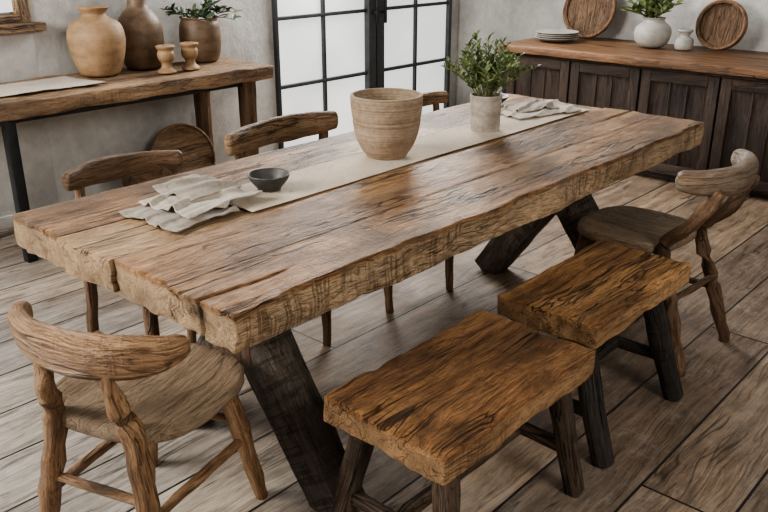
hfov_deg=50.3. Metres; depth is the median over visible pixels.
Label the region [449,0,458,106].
plaster
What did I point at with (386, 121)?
pot
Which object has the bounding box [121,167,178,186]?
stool
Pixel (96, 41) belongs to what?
clay vase
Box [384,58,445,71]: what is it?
muntin
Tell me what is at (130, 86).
console table
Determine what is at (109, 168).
chair
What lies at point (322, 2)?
muntin
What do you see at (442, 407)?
bench
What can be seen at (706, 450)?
floor
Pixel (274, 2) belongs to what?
door frame
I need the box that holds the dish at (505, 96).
[501,93,508,102]
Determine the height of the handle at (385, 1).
0.180 m
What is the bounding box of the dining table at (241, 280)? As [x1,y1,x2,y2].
[13,93,704,511]
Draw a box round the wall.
[456,0,767,105]
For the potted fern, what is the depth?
5.44 m
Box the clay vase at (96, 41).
[66,5,125,76]
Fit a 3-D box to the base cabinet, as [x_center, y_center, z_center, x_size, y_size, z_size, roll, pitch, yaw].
[2.234,-0.873,5.213,3.121,0.760,0.810,18,28,38]
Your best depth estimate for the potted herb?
3.12 m
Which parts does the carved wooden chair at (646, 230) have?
leg, seat, leg, rail, leg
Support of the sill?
attached to the plaster at (18, 58)
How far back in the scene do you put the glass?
4.20 m
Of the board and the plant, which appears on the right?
the board
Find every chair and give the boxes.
[7,301,267,511]
[62,150,196,342]
[224,111,393,345]
[422,91,453,290]
[574,149,759,376]
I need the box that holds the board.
[563,0,616,38]
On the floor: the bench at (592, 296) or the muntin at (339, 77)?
the bench at (592, 296)
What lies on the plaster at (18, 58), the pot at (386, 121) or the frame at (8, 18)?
the frame at (8, 18)
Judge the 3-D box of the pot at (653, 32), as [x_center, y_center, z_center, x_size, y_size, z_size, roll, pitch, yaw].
[1.813,-1.510,5.520,0.241,0.196,0.241,18,28,38]
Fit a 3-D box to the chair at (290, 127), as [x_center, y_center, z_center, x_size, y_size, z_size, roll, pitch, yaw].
[-0.265,-0.130,3.287,0.471,0.806,0.604,17,27,37]
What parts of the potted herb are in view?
stem, stem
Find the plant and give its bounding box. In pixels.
[160,0,242,62]
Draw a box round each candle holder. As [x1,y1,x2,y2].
[155,44,176,73]
[179,42,199,69]
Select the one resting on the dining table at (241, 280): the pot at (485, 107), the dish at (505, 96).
the dish at (505, 96)
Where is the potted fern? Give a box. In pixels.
[621,0,682,47]
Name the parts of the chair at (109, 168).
leg, rail, seat, leg, leg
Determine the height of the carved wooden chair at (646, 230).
0.767 m
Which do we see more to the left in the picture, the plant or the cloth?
the cloth
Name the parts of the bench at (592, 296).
rail, leg, seat, rail long, rail, leg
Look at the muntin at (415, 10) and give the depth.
6.54 m
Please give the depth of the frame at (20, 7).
4.20 m
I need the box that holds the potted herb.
[440,29,540,131]
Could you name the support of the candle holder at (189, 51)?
on the console table at (130, 86)
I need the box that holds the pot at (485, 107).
[470,91,502,131]
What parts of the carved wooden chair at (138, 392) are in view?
leg, rail, leg, seat, leg, leg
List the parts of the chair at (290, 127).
leg, rail, leg, leg, leg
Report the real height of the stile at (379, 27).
2.100 m
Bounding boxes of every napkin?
[119,174,262,231]
[501,98,581,118]
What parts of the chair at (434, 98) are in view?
rail, leg, leg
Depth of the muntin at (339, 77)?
5.87 m
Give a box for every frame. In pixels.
[0,13,20,23]
[10,0,30,22]
[271,0,283,148]
[443,0,451,108]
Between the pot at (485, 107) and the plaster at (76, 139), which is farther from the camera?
the plaster at (76, 139)
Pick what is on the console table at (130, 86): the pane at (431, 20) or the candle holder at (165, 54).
the candle holder at (165, 54)
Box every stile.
[364,0,375,88]
[376,0,383,87]
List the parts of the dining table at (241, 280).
trestle leg, trestle post, trestle leg, trestle leg, trestle post, trestle leg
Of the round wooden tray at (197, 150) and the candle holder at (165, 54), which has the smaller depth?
the candle holder at (165, 54)
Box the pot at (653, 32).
[634,16,671,47]
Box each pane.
[277,0,364,147]
[384,0,445,113]
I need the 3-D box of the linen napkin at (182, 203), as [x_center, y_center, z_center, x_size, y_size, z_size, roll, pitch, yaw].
[-0.547,-0.163,2.287,0.288,0.060,0.356,12,24,28]
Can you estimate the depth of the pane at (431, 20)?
6.58 m
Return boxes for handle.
[384,0,386,22]
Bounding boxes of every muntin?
[278,9,366,20]
[281,71,366,89]
[320,0,327,137]
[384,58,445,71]
[387,1,448,9]
[412,0,417,90]
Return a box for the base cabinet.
[498,37,767,198]
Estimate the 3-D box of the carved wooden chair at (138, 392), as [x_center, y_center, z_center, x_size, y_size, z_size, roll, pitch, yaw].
[-0.602,0.409,2.077,0.496,0.695,0.486,9,23,21]
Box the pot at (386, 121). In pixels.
[350,88,422,159]
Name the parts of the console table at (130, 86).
metal leg, wood leg, wood leg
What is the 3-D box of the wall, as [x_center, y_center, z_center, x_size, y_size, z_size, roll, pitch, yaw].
[3.211,-1.690,4.646,6.800,2.700,0.150,18,28,38]
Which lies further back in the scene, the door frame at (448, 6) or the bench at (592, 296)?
the door frame at (448, 6)
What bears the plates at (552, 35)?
on the base cabinet
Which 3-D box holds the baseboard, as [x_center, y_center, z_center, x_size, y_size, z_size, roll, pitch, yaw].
[-2.805,0.135,3.599,0.017,0.069,6.180,18,28,38]
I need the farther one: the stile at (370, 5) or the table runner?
the stile at (370, 5)
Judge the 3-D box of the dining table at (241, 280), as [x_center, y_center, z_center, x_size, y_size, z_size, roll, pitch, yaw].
[0.145,0.035,2.954,0.989,0.798,2.478,18,28,38]
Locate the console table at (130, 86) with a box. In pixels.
[0,57,272,262]
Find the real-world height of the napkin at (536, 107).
0.038 m
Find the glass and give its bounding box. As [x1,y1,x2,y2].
[0,0,12,12]
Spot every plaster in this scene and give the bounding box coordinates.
[0,22,58,216]
[28,0,278,202]
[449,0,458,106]
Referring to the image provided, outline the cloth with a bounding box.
[0,76,104,96]
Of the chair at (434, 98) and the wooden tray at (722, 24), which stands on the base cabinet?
the wooden tray at (722, 24)
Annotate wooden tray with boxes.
[150,123,215,172]
[695,0,747,50]
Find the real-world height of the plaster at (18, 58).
1.055 m
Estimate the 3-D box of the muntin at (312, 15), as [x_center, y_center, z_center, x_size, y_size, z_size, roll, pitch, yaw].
[-0.431,-1.696,5.744,0.040,0.024,0.870,18,28,38]
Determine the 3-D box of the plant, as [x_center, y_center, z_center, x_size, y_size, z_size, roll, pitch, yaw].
[-1.013,-1.340,4.782,0.428,0.391,0.480,18,28,38]
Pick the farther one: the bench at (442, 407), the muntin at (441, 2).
the muntin at (441, 2)
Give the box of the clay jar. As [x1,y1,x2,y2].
[118,0,163,69]
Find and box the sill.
[0,21,46,33]
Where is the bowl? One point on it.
(265, 179)
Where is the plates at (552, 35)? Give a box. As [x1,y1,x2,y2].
[535,29,578,41]
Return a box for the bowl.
[247,168,289,191]
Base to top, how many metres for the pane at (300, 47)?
2.090 m
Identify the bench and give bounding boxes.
[323,309,595,511]
[497,240,690,467]
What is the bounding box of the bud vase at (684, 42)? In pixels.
[674,29,693,50]
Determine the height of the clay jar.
0.448 m
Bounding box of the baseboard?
[0,207,39,229]
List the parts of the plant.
pot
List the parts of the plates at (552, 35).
plate, plate, plate, plate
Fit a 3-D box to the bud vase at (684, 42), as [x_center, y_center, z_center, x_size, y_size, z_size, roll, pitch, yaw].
[1.984,-1.429,5.402,0.124,0.132,0.121,18,28,38]
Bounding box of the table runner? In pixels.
[229,107,589,211]
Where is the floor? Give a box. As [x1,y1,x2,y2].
[0,174,767,511]
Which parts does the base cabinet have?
door frame, door panel, door frame, door frame, door frame, door panel, door frame, door frame, door frame, door frame, door panel, door frame, door frame, door frame, door panel, door frame, door frame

